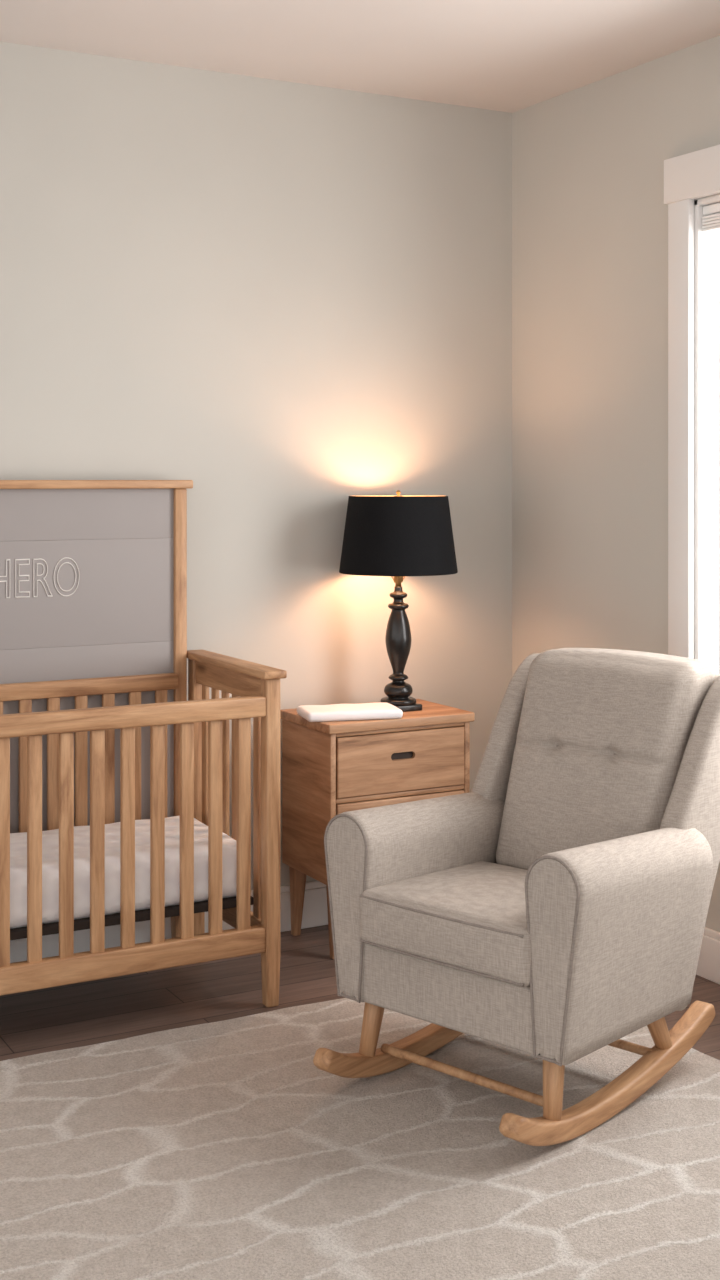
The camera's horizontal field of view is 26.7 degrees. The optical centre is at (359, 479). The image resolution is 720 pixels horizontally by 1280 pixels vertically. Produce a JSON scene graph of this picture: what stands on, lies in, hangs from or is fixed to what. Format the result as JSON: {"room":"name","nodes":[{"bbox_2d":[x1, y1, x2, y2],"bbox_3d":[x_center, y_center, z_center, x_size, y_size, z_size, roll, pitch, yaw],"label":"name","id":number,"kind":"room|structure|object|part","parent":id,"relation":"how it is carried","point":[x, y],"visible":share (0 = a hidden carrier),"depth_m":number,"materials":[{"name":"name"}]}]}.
{"room":"bedroom","nodes":[
{"label":"bedroom","id":0,"kind":"room"},
{"bbox_2d":[0,42,511,889],"bbox_3d":[-1.845,0.077,3.749,5.550,2.546,0.150,0,0,-29],"label":"wall","id":1,"kind":"structure","parent":0,"point":[289,302],"depth_m":4.52,"materials":[{"name":"paint"}]},
{"bbox_2d":[10,881,327,962],"bbox_3d":[-1.871,1.282,3.641,5.400,0.135,0.016,0,0,-29],"label":"baseboard","id":2,"kind":"structure","parent":1,"relation":"attached to","point":[315,912],"depth_m":4.35,"materials":[{"name":"paint"}]},
{"bbox_2d":[0,0,719,112],"bbox_3d":[-0.289,-1.246,0.896,5.550,0.100,6.650,0,0,-29],"label":"ceiling","id":3,"kind":"structure","parent":0,"point":[510,56],"depth_m":4.09,"materials":[{"name":"paint"}]},
{"bbox_2d":[0,925,719,1060],"bbox_3d":[-0.289,1.400,0.896,5.550,0.100,6.650,0,0,-29],"label":"floor","id":4,"kind":"structure","parent":0,"point":[87,1013],"depth_m":3.93,"materials":[{"name":"brown wood"}]},
{"bbox_2d":[0,480,286,1007],"bbox_3d":[-0.951,0.675,3.784,1.437,1.350,0.560,0,0,-29],"label":"crib","id":5,"kind":"object","parent":4,"relation":"on","point":[114,784],"visible":1,"depth_m":3.95,"materials":[{"name":"brown wood"}]},
{"bbox_3d":[-1.054,0.566,3.979,1.226,0.044,0.027,0,0,-29],"label":"rail","id":6,"kind":"part","parent":5,"relation":"part of","materials":[{"name":"brown wood"}]},
{"bbox_3d":[-0.943,0.999,3.776,1.296,0.155,0.410,0,0,-29],"label":"mattress","id":7,"kind":"part","parent":5,"relation":"part of","materials":[{"name":"white fabric"}]},
{"bbox_3d":[-0.832,0.579,3.567,1.335,0.052,0.036,0,0,-29],"label":"rail","id":8,"kind":"part","parent":5,"relation":"part of","materials":[{"name":"brown wood"}]},
{"bbox_3d":[-0.833,1.175,3.568,1.335,0.064,0.036,0,0,-29],"label":"rail","id":9,"kind":"part","parent":5,"relation":"part of","materials":[{"name":"brown wood"}]},
{"bbox_3d":[-0.515,0.687,4.304,0.036,1.326,0.040,0,0,-29],"label":"headboard post","id":10,"kind":"part","parent":5,"relation":"part of","materials":[{"name":"brown wood"}]},
{"bbox_3d":[-0.468,0.929,4.332,0.036,0.842,0.042,0,0,-29],"label":"post","id":11,"kind":"part","parent":5,"relation":"part of","materials":[{"name":"brown wood"}]},
{"bbox_3d":[-0.358,0.543,4.130,0.020,0.070,0.495,0,0,-29],"label":"rail","id":12,"kind":"part","parent":5,"relation":"part of","materials":[{"name":"brown wood"}]},
{"bbox_3d":[-0.358,1.174,4.130,0.020,0.062,0.495,0,0,-29],"label":"rail","id":13,"kind":"part","parent":5,"relation":"part of","materials":[{"name":"brown wood"}]},
{"bbox_3d":[-0.230,0.929,3.895,0.040,0.842,0.040,0,0,-29],"label":"post","id":14,"kind":"part","parent":5,"relation":"part of","materials":[{"name":"brown wood"}]},
{"bbox_2d":[0,998,719,1279],"bbox_3d":[-0.435,1.343,2.052,3.608,0.014,2.908,0,0,-29],"label":"area rug","id":15,"kind":"object","parent":4,"relation":"on","point":[219,1150],"visible":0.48,"depth_m":2.95,"materials":[{"name":"beige carpet"}]},
{"bbox_2d":[313,648,719,1145],"bbox_3d":[0.403,0.877,3.436,0.694,0.918,0.903,0,0,42],"label":"armchair","id":16,"kind":"object","parent":15,"relation":"on","point":[554,909],"visible":1,"depth_m":3.33,"materials":[{"name":"fabric"}]},
{"bbox_3d":[0.026,1.216,3.388,0.048,0.152,0.048,11,-4,-22],"label":"leg","id":17,"kind":"part","parent":16,"relation":"part of","materials":[{"name":"brown wood"}]},
{"bbox_3d":[0.145,0.948,3.566,0.137,0.413,0.528,0,0,42],"label":"arm","id":18,"kind":"part","parent":16,"relation":"part of","materials":[{"name":"fabric"}]},
{"bbox_2d":[360,861,530,986],"bbox_3d":[0.307,0.961,3.331,0.458,0.142,0.454,0,0,42],"label":"seat cushion","id":19,"kind":"object","parent":16,"relation":"on","point":[467,923],"depth_m":3.21,"materials":[{"name":"fabric"}]},
{"bbox_3d":[0.196,1.086,3.209,0.472,0.136,0.056,0,0,42],"label":"rail","id":20,"kind":"part","parent":16,"relation":"part of","materials":[{"name":"fabric"}]},
{"bbox_3d":[0.390,1.216,3.056,0.048,0.152,0.048,0,-10,17],"label":"leg","id":21,"kind":"part","parent":16,"relation":"part of","materials":[{"name":"brown wood"}]},
{"bbox_2d":[496,648,713,869],"bbox_3d":[0.571,0.682,3.619,0.471,0.528,0.327,0,0,42],"label":"cushion","id":22,"kind":"object","parent":16,"relation":"on","point":[593,748],"depth_m":3.55,"materials":[{"name":"fabric"}]},
{"bbox_3d":[0.556,0.948,3.190,0.137,0.413,0.528,0,0,42],"label":"arm","id":23,"kind":"part","parent":16,"relation":"part of","materials":[{"name":"fabric"}]},
{"bbox_3d":[0.656,1.204,3.348,0.048,0.137,0.048,-29,16,-32],"label":"leg","id":24,"kind":"part","parent":16,"relation":"part of","materials":[{"name":"brown wood"}]},
{"bbox_2d":[280,699,474,958],"bbox_3d":[0.049,1.016,4.483,0.483,0.667,0.325,0,0,-29],"label":"nightstand","id":25,"kind":"object","parent":4,"relation":"on","point":[330,769],"visible":0.63,"depth_m":4.36,"materials":[{"name":"brown wood"}]},
{"bbox_3d":[-0.183,1.245,4.496,0.042,0.210,0.042,0,0,-29],"label":"leg","id":26,"kind":"part","parent":25,"relation":"part of","materials":[{"name":"brown wood"}]},
{"bbox_3d":[-0.150,0.925,4.381,0.018,0.430,0.313,0,0,-29],"label":"panel","id":27,"kind":"part","parent":25,"relation":"part of","materials":[{"name":"brown wood"}]},
{"bbox_3d":[-0.069,1.245,4.287,0.042,0.210,0.042,0,0,-29],"label":"leg","id":28,"kind":"part","parent":25,"relation":"part of","materials":[{"name":"brown wood"}]},
{"bbox_2d":[297,702,402,721],"bbox_3d":[-0.030,0.667,4.372,0.282,0.031,0.156,0,0,-15],"label":"folded cloth","id":29,"kind":"object","parent":25,"relation":"on","point":[377,710],"visible":1,"depth_m":4.32,"materials":[{"name":"white fabric"}]},
{"bbox_2d":[339,490,457,711],"bbox_3d":[0.114,0.356,4.516,0.353,0.653,0.353,0,0,-29],"label":"table lamp","id":30,"kind":"object","parent":25,"relation":"on","point":[398,536],"visible":0.99,"depth_m":4.39,"materials":[{"name":"black fabric"}]},
{"bbox_3d":[0.114,0.162,4.516,0.353,0.229,0.353,0,0,-29],"label":"lampshade","id":31,"kind":"part","parent":30,"relation":"part of","materials":[{"name":"black fabric"}]},
{"bbox_2d":[394,576,402,586],"bbox_3d":[0.114,0.273,4.516,0.028,0.094,0.028,0,0,-29],"label":"socket","id":32,"kind":"object","parent":30,"relation":"attached to","point":[397,579],"depth_m":4.51,"materials":[{"name":"gold metal"}]},
{"bbox_3d":[0.048,0.716,4.483,0.427,0.012,0.300,0,0,-29],"label":"rail","id":33,"kind":"part","parent":25,"relation":"part of","materials":[{"name":"brown wood"}]},
{"bbox_3d":[0.118,0.808,4.356,0.421,0.169,0.020,0,0,-29],"label":"drawer","id":34,"kind":"part","parent":25,"relation":"part of","materials":[{"name":"brown wood"}]},
{"bbox_3d":[0.118,1.014,4.356,0.421,0.206,0.020,0,0,-29],"label":"drawer","id":35,"kind":"part","parent":25,"relation":"part of","materials":[{"name":"brown wood"}]},
{"bbox_3d":[0.241,0.925,4.595,0.018,0.430,0.313,0,0,-29],"label":"panel","id":36,"kind":"part","parent":25,"relation":"part of","materials":[{"name":"brown wood"}]},
{"bbox_2d":[512,35,719,931],"bbox_3d":[2.117,0.077,2.123,0.150,2.546,6.500,0,0,-29],"label":"wall","id":37,"kind":"structure","parent":0,"point":[590,213],"depth_m":4.54,"materials":[{"name":"paint"}]},
{"bbox_2d":[668,199,693,658],"bbox_3d":[0.889,-0.021,4.196,0.022,1.502,0.087,0,0,-29],"label":"window frame","id":38,"kind":"structure","parent":37,"relation":"attached to","point":[680,213],"depth_m":4.18,"materials":[{"name":"paint"}]},
{"bbox_2d":[664,144,719,673],"bbox_3d":[1.316,-0.083,3.544,0.156,1.625,1.668,0,0,-29],"label":"window","id":39,"kind":"structure","parent":37,"relation":"in","point":[696,174],"depth_m":4.16,"materials":[{"name":"paint"}]},
{"bbox_2d":[702,203,719,225],"bbox_3d":[1.297,-0.723,3.537,0.048,0.054,1.426,0,0,-29],"label":"blind headrail","id":40,"kind":"object","parent":39,"relation":"attached to","point":[711,209],"depth_m":4.12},
{"bbox_3d":[1.297,-0.700,3.537,0.048,0.007,1.422,0,0,-29],"label":"blind slat","id":41,"kind":"part","parent":40,"relation":"part of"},
{"bbox_3d":[1.297,-0.717,3.537,0.048,0.007,1.422,0,0,-29],"label":"blind slat","id":42,"kind":"part","parent":40,"relation":"part of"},
{"bbox_3d":[1.297,-0.708,3.537,0.048,0.007,1.422,0,0,-29],"label":"blind slat","id":43,"kind":"part","parent":40,"relation":"part of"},
{"bbox_2d":[696,927,719,984],"bbox_3d":[2.048,1.282,2.076,0.016,0.135,6.484,0,0,-29],"label":"baseboard","id":44,"kind":"structure","parent":37,"relation":"attached to","point":[708,967],"depth_m":4.09,"materials":[{"name":"paint"}]},
{"bbox_2d":[702,226,719,232],"bbox_3d":[1.297,-0.682,3.537,0.048,0.007,1.422,0,0,-29],"label":"blind slat","id":45,"kind":"object","parent":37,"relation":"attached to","point":[716,229],"visible":1,"depth_m":4.13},
{"bbox_2d":[702,223,719,228],"bbox_3d":[1.297,-0.691,3.537,0.048,0.007,1.422,0,0,-29],"label":"blind slat","id":46,"kind":"object","parent":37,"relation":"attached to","point":[715,224],"visible":0.55,"depth_m":4.12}
]}

